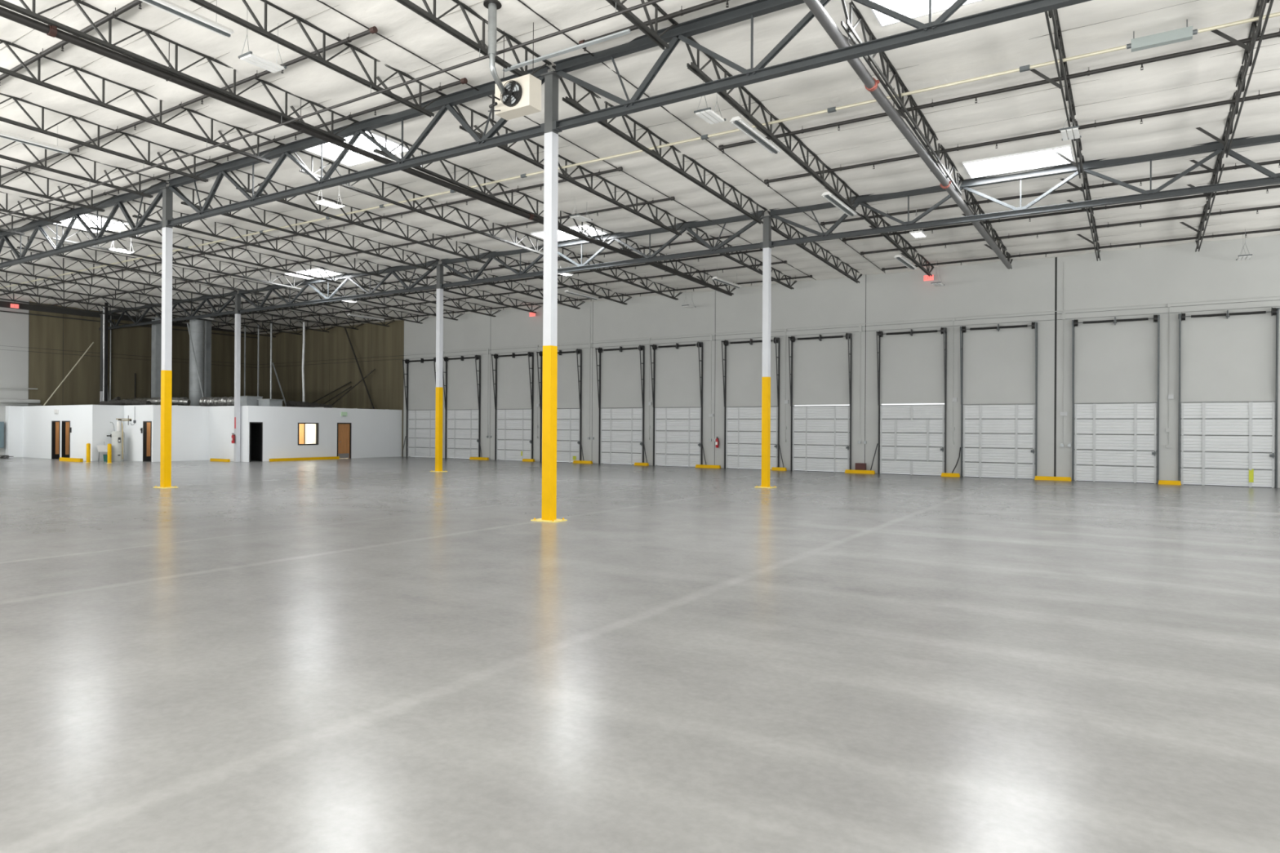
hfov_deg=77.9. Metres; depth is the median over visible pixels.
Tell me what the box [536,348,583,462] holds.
door
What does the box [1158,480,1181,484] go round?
wheel stop
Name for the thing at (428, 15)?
joist
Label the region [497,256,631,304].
joist
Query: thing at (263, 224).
joist
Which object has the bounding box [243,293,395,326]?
joist
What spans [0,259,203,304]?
joist
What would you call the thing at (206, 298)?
girder
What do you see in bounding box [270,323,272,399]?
vent pipe
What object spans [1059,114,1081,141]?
light
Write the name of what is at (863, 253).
branch
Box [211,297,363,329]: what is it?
joist
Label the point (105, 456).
bucket
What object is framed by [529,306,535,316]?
exit sign
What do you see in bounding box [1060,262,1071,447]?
conduit
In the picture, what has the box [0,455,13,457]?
pile
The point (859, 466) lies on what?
box
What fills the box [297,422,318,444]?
window
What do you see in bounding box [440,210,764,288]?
girder
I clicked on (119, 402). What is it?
duct
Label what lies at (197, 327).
duct
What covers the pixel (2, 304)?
beam
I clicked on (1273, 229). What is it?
branch
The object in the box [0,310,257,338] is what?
ledger angle
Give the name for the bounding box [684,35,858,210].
joist
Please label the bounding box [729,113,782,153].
strip light
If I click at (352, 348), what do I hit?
diagonal strut
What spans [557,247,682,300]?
joist
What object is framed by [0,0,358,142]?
joist
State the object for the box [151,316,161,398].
duct
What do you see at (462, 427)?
door
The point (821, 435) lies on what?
door
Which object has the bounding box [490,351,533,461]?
door
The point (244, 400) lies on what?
handler
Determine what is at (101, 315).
steel column
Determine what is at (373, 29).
branch
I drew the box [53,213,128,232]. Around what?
skylight
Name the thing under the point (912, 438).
door
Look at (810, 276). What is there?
branch
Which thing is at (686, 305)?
light
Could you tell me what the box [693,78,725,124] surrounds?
light
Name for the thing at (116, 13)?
branch
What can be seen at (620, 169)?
branch
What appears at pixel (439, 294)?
steel column
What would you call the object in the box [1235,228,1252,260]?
light
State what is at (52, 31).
sprinkler
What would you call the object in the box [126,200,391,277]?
joist
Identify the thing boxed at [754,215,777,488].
steel column
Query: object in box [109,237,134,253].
light
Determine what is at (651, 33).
joist
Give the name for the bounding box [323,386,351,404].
diagonal strut
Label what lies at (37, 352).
wall
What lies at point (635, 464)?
wheel stop
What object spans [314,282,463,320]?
joist
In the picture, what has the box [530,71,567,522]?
steel column
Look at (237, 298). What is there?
steel column
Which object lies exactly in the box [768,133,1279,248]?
girder
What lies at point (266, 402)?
handler
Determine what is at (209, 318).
light
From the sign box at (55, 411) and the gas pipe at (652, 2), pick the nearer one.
the gas pipe at (652, 2)
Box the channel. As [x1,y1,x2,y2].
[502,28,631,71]
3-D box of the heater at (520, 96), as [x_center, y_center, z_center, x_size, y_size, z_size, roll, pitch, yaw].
[-2.491,-6.614,14.465,0.847,1.855,1.130,0,0,32]
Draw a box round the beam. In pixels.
[0,301,253,334]
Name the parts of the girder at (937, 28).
seat, gusset plate, gusset plate, gusset plate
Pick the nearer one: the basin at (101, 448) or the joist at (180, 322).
the basin at (101, 448)
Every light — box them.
[0,125,70,154]
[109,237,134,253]
[139,0,234,37]
[201,313,214,319]
[238,28,286,73]
[315,189,344,208]
[341,293,357,302]
[346,311,384,320]
[557,248,573,275]
[564,289,599,299]
[568,206,592,222]
[681,297,695,308]
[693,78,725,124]
[711,275,742,288]
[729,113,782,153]
[821,191,857,216]
[893,254,917,269]
[909,230,927,237]
[930,272,944,286]
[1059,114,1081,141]
[1126,18,1197,52]
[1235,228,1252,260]
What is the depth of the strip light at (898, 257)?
29.44 m
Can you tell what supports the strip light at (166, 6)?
hanging from the ceiling
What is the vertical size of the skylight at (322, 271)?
0.462 m
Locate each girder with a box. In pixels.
[0,182,168,268]
[98,290,236,330]
[165,65,550,226]
[236,259,439,313]
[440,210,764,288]
[551,0,1091,132]
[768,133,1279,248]
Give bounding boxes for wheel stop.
[58,457,83,462]
[209,458,230,462]
[269,456,339,461]
[469,457,488,460]
[522,458,534,462]
[573,460,592,463]
[634,462,648,466]
[695,464,720,468]
[771,466,786,471]
[844,469,875,474]
[940,472,959,476]
[1034,475,1071,480]
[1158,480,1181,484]
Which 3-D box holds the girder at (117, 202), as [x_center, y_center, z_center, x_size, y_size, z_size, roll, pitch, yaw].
[-20.842,-6.853,28.285,14.984,1.382,0.200,0,0,32]
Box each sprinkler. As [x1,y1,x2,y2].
[0,6,732,296]
[803,0,1011,268]
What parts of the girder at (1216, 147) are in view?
seat, gusset plate, gusset plate, gusset plate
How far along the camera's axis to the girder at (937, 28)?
13.91 m
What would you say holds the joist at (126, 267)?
attached to the ceiling
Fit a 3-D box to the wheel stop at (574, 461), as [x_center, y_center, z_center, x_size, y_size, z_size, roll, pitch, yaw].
[-3.058,1.897,42.262,1.200,0.140,0.180,0,0,32]
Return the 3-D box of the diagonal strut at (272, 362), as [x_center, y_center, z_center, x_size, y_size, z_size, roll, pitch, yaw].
[-24.892,-2.638,54.837,1.637,3.629,0.098,0,0,23]
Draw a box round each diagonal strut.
[43,342,93,405]
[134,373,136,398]
[186,323,204,396]
[271,362,286,406]
[311,381,351,403]
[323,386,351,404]
[332,368,375,404]
[344,327,374,408]
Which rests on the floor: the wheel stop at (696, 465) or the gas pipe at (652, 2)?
the wheel stop at (696, 465)
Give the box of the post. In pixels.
[103,302,108,401]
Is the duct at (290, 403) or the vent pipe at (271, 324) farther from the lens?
the vent pipe at (271, 324)
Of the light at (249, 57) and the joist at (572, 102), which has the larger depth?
the joist at (572, 102)
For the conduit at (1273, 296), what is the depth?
33.19 m
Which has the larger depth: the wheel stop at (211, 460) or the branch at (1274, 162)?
the wheel stop at (211, 460)
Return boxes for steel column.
[99,314,102,402]
[153,186,177,488]
[233,293,240,462]
[430,263,447,471]
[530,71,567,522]
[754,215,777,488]
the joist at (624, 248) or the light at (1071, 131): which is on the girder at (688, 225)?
the joist at (624, 248)
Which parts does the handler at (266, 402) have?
lid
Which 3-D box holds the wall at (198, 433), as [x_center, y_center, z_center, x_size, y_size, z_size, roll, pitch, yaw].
[-25.099,0.362,44.417,21.927,2.960,7.457,0,0,-12]
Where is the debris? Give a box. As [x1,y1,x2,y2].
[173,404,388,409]
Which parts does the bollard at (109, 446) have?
post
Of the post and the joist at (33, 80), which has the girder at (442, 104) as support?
the joist at (33, 80)
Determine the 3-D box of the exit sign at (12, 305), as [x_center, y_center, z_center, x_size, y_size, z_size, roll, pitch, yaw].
[-36.014,-7.135,45.581,0.072,0.610,0.380,0,0,32]
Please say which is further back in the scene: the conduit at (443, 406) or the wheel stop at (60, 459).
the conduit at (443, 406)
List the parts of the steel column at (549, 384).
plate, cap plate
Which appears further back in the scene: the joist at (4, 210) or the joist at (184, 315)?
the joist at (184, 315)
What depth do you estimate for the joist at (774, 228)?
29.69 m
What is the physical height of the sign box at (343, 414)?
0.240 m
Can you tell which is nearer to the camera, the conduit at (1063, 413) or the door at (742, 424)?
the conduit at (1063, 413)
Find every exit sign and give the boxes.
[10,303,18,308]
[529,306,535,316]
[924,275,933,280]
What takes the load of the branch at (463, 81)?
hanging from the ceiling
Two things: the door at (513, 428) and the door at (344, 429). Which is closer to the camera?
the door at (513, 428)
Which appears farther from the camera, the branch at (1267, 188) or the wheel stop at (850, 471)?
the wheel stop at (850, 471)
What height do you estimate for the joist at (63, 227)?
0.939 m
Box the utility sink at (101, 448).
[97,441,107,461]
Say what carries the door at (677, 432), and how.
in the wall at (1233, 358)
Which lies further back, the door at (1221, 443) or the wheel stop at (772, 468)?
the wheel stop at (772, 468)
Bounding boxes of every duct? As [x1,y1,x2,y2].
[96,396,120,404]
[99,400,151,405]
[122,396,187,405]
[146,398,190,405]
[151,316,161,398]
[188,318,204,405]
[199,396,234,406]
[204,319,211,397]
[286,400,333,408]
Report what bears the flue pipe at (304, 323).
on the trim
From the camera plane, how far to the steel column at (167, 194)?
24.21 m
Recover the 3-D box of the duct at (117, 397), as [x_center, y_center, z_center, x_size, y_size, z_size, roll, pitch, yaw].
[-31.444,-1.323,46.404,2.438,0.863,0.270,0,0,18]
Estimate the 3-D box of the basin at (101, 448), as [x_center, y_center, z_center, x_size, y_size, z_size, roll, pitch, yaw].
[-28.020,1.151,41.369,0.620,0.340,0.560,0,0,-33]
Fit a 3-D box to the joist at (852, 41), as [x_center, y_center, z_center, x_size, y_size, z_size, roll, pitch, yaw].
[5.987,-6.971,18.009,0.698,0.939,11.101,0,0,32]
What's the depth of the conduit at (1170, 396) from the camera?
28.63 m
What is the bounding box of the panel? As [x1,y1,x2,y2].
[0,422,4,448]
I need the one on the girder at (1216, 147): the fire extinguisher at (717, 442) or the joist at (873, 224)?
the joist at (873, 224)
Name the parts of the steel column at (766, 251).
plate, cap plate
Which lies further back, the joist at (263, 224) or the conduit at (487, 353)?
the conduit at (487, 353)
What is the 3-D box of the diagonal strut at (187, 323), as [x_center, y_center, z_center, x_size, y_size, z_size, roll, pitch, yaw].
[-26.792,-3.592,47.852,2.238,5.487,0.080,0,0,32]
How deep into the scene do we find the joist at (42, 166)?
22.38 m
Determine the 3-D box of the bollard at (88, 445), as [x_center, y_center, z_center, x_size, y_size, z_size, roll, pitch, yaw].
[-27.788,1.331,39.863,0.240,0.980,0.240,0,0,32]
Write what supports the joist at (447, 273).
attached to the ceiling
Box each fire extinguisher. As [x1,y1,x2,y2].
[231,433,235,443]
[715,436,719,447]
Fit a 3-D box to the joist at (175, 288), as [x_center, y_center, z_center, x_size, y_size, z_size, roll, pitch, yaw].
[-24.443,-7.123,37.172,0.698,0.939,11.101,0,0,32]
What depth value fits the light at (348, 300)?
38.96 m
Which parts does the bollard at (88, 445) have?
post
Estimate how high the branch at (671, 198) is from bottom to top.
0.314 m
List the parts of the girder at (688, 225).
seat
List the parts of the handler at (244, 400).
lid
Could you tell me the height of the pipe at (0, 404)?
0.040 m
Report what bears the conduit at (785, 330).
attached to the wall at (1233, 358)
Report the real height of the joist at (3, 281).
0.939 m
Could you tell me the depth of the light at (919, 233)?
25.04 m
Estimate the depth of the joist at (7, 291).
43.06 m
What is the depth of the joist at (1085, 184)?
24.01 m
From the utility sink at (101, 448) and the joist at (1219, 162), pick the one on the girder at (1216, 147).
the joist at (1219, 162)
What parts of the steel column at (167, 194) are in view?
plate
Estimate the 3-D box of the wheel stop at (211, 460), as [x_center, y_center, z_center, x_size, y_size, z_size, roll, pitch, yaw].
[-22.366,1.786,42.142,1.650,0.137,0.140,0,0,32]
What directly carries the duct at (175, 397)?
on the trim
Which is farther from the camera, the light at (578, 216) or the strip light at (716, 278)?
the strip light at (716, 278)
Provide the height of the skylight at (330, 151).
0.469 m
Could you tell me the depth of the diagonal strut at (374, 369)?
51.62 m
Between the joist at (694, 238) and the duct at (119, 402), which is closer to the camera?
the joist at (694, 238)
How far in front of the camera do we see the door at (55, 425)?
43.95 m
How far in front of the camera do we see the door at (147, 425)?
41.63 m
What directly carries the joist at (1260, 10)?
on the girder at (1216, 147)
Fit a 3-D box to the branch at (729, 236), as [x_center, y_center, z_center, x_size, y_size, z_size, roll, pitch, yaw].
[-14.559,-6.943,39.692,42.800,0.314,0.114,0,0,32]
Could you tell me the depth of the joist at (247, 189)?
26.97 m
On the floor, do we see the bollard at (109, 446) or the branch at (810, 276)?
the bollard at (109, 446)
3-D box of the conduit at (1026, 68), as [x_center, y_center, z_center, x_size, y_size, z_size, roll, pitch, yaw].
[-8.078,-7.048,25.212,69.200,0.080,0.080,0,0,32]
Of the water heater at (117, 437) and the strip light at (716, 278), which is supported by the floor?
the water heater at (117, 437)
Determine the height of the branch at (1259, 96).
0.318 m
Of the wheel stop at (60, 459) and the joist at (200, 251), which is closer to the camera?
the joist at (200, 251)
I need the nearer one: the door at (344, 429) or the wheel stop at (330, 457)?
the wheel stop at (330, 457)
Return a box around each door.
[51,421,60,458]
[61,421,70,457]
[142,421,151,462]
[248,422,262,462]
[337,422,351,458]
[401,357,435,457]
[442,355,482,458]
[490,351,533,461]
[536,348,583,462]
[595,345,647,465]
[649,342,706,466]
[720,337,783,470]
[787,333,852,472]
[870,327,946,475]
[951,321,1037,479]
[1071,314,1159,484]
[1177,307,1279,488]
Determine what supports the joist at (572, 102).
attached to the ceiling
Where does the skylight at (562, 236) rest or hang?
attached to the ceiling
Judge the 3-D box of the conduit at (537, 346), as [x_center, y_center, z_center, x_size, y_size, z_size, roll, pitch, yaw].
[-5.728,-1.946,44.287,0.230,5.200,0.069,0,0,32]
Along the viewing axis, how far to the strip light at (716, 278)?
33.73 m
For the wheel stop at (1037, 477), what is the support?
on the floor
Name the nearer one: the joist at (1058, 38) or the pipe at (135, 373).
the joist at (1058, 38)
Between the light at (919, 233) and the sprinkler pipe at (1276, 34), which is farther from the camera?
the light at (919, 233)
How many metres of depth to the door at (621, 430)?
41.26 m
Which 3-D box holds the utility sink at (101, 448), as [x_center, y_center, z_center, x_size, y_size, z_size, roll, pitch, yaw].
[-28.021,1.305,41.369,0.620,1.035,0.560,0,0,-33]
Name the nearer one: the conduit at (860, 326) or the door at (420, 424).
the conduit at (860, 326)
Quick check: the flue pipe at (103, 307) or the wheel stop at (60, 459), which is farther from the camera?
the flue pipe at (103, 307)
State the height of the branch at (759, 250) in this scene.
0.314 m
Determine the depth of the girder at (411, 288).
37.13 m
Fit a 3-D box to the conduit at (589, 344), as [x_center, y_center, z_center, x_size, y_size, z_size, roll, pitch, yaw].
[-2.609,-2.870,42.327,0.370,7.120,0.069,0,0,32]
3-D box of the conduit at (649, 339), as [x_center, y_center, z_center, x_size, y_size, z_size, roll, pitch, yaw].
[0.491,-1.915,40.370,0.230,5.200,0.069,0,0,32]
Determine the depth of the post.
46.43 m
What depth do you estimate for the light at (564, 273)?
31.68 m
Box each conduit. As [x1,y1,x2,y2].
[0,12,1279,288]
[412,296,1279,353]
[442,351,444,436]
[485,350,491,437]
[535,345,539,438]
[587,343,594,439]
[647,337,651,439]
[708,333,715,441]
[782,328,788,442]
[857,324,866,444]
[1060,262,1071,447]
[1165,303,1173,448]
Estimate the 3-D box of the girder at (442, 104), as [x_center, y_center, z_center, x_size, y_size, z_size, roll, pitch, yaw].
[-8.163,-6.790,20.301,14.984,1.382,0.200,0,0,32]
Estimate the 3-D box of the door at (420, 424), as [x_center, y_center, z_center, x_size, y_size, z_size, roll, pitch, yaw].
[-13.716,-1.156,49.072,3.121,6.160,0.500,0,0,32]
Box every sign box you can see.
[53,409,58,413]
[341,412,346,416]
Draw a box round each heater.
[106,415,131,461]
[483,0,541,119]
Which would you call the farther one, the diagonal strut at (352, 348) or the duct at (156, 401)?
the diagonal strut at (352, 348)
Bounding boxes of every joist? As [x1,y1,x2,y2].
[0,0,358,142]
[0,39,284,164]
[0,93,222,182]
[0,141,166,198]
[0,165,117,212]
[0,191,75,224]
[0,212,36,235]
[0,246,236,299]
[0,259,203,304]
[0,272,173,306]
[0,282,146,311]
[0,288,122,315]
[12,234,271,294]
[45,223,307,289]
[84,212,347,284]
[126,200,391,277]
[129,310,280,337]
[155,306,307,334]
[168,182,439,271]
[182,302,334,332]
[189,0,445,117]
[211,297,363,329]
[230,169,491,263]
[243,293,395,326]
[276,288,427,324]
[293,150,543,255]
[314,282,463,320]
[353,276,501,316]
[368,128,613,244]
[395,0,551,76]
[397,270,541,313]
[440,260,585,309]
[453,103,686,235]
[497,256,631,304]
[551,65,767,224]
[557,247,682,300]
[605,0,679,49]
[617,238,735,294]
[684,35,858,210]
[686,227,796,289]
[767,210,862,283]
[840,0,964,195]
[853,202,933,276]
[961,189,1013,269]
[1030,8,1084,178]
[1059,172,1100,261]
[1179,151,1224,252]
[1195,0,1273,158]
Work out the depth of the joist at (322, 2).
17.36 m
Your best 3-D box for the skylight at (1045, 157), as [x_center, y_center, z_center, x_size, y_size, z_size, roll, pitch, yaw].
[10.066,-7.218,21.072,2.560,0.462,1.290,0,0,32]
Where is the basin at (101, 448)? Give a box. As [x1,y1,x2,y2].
[97,444,107,452]
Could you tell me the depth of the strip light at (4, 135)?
19.58 m
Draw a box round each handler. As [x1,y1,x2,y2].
[240,395,262,405]
[257,399,283,406]
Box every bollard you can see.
[85,443,91,462]
[106,443,112,463]
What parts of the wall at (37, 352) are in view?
concrete panel, concrete panel, concrete panel, concrete panel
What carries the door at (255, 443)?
in the wall at (198, 433)
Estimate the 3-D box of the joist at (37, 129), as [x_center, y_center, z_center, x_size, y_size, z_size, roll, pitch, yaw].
[-15.195,-7.423,18.114,0.699,1.009,11.101,0,0,32]
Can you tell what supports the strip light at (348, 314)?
hanging from the ceiling
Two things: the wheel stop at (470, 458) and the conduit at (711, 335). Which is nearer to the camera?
the conduit at (711, 335)
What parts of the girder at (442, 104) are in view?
seat, seat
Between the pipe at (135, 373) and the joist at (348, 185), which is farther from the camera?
the pipe at (135, 373)
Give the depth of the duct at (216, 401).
44.66 m
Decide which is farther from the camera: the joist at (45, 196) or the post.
the post
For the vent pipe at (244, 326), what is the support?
on the trim
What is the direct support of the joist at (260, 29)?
on the girder at (442, 104)
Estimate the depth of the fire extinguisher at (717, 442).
38.18 m
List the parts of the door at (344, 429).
kick plate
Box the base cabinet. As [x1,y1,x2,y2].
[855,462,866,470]
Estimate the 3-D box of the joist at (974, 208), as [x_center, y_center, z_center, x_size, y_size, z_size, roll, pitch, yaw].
[11.764,-6.609,27.183,0.696,0.843,10.387,0,0,32]
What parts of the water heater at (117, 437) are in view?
tank, expansion tank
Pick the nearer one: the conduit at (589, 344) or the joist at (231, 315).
the conduit at (589, 344)
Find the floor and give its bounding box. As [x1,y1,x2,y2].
[0,456,1279,852]
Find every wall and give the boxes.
[0,297,257,457]
[4,404,401,462]
[257,234,1279,488]
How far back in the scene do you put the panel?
45.24 m
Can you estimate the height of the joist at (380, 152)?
0.939 m
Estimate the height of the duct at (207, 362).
6.096 m
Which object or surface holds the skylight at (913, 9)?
attached to the ceiling
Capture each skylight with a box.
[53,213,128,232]
[284,267,342,279]
[304,130,410,166]
[530,223,607,241]
[870,0,982,26]
[962,144,1074,178]
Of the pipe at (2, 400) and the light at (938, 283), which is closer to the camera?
the light at (938, 283)
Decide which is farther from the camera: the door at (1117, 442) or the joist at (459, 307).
the joist at (459, 307)
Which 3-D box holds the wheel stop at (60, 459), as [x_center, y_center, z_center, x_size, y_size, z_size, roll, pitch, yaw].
[-29.567,1.724,41.123,2.350,0.177,0.140,0,0,32]
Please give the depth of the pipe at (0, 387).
45.95 m
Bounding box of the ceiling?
[0,0,1279,333]
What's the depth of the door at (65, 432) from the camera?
43.32 m
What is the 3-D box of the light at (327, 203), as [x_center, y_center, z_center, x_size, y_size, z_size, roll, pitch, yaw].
[-9.050,-6.945,23.106,0.380,0.972,0.720,0,0,32]
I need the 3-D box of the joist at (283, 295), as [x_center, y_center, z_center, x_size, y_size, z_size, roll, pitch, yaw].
[-16.130,-6.748,44.749,0.696,0.843,10.387,0,0,32]
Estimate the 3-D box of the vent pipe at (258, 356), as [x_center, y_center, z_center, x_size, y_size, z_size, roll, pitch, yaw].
[-25.392,-3.803,52.644,0.100,5.908,0.100,0,0,32]
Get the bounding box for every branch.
[0,0,142,85]
[0,26,377,177]
[0,77,467,227]
[0,166,622,295]
[48,196,675,305]
[133,235,739,318]
[172,248,762,324]
[211,260,786,327]
[245,275,812,333]
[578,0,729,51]
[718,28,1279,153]
[764,89,1279,186]
[820,160,1279,226]
[842,184,1279,244]
[860,204,1279,256]
[881,228,1279,271]
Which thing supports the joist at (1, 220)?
on the girder at (117, 202)
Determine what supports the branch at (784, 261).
hanging from the ceiling
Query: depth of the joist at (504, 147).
22.30 m
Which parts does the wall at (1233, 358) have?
concrete panel, concrete panel, concrete panel, concrete panel, concrete panel, concrete panel, concrete panel, concrete panel, concrete panel, concrete panel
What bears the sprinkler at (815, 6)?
hanging from the ceiling
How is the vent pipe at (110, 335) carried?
on the trim
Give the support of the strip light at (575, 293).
hanging from the ceiling
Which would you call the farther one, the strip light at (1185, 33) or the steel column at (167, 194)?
the steel column at (167, 194)
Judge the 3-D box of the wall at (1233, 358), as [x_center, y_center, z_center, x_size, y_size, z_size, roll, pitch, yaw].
[-0.989,-2.545,41.451,64.504,9.046,0.184,0,0,32]
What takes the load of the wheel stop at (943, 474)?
on the floor
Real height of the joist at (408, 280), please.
0.843 m
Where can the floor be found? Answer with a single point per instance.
(376, 655)
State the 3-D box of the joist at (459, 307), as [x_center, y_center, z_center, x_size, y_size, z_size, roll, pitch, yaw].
[-11.059,-6.723,41.556,0.696,0.843,10.387,0,0,32]
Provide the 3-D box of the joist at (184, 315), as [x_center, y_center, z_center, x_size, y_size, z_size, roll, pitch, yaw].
[-26.274,-6.799,51.137,0.696,0.843,10.387,0,0,32]
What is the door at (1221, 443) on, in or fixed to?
in the wall at (1233, 358)
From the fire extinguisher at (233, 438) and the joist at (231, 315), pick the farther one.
the joist at (231, 315)
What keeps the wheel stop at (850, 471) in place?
on the floor
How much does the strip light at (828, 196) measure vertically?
0.690 m
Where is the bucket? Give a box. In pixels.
[102,454,107,461]
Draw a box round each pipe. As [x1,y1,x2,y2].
[0,0,663,217]
[0,386,37,389]
[0,398,39,404]
[0,404,41,405]
[102,306,108,401]
[109,315,111,400]
[244,326,245,395]
[257,325,259,395]
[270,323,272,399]
[302,322,305,402]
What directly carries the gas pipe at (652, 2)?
hanging from the joist at (260, 29)
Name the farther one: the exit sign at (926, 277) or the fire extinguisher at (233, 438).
the fire extinguisher at (233, 438)
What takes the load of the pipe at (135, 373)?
on the trim
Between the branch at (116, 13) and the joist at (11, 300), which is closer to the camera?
the branch at (116, 13)
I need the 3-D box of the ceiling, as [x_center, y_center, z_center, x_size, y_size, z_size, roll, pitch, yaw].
[-9.564,-7.457,21.151,72.209,1.530,43.860,0,0,32]
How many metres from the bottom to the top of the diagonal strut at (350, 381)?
2.218 m
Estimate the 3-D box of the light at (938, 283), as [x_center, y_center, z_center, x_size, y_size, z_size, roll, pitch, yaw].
[11.985,-6.192,31.837,0.380,1.002,0.720,0,0,32]

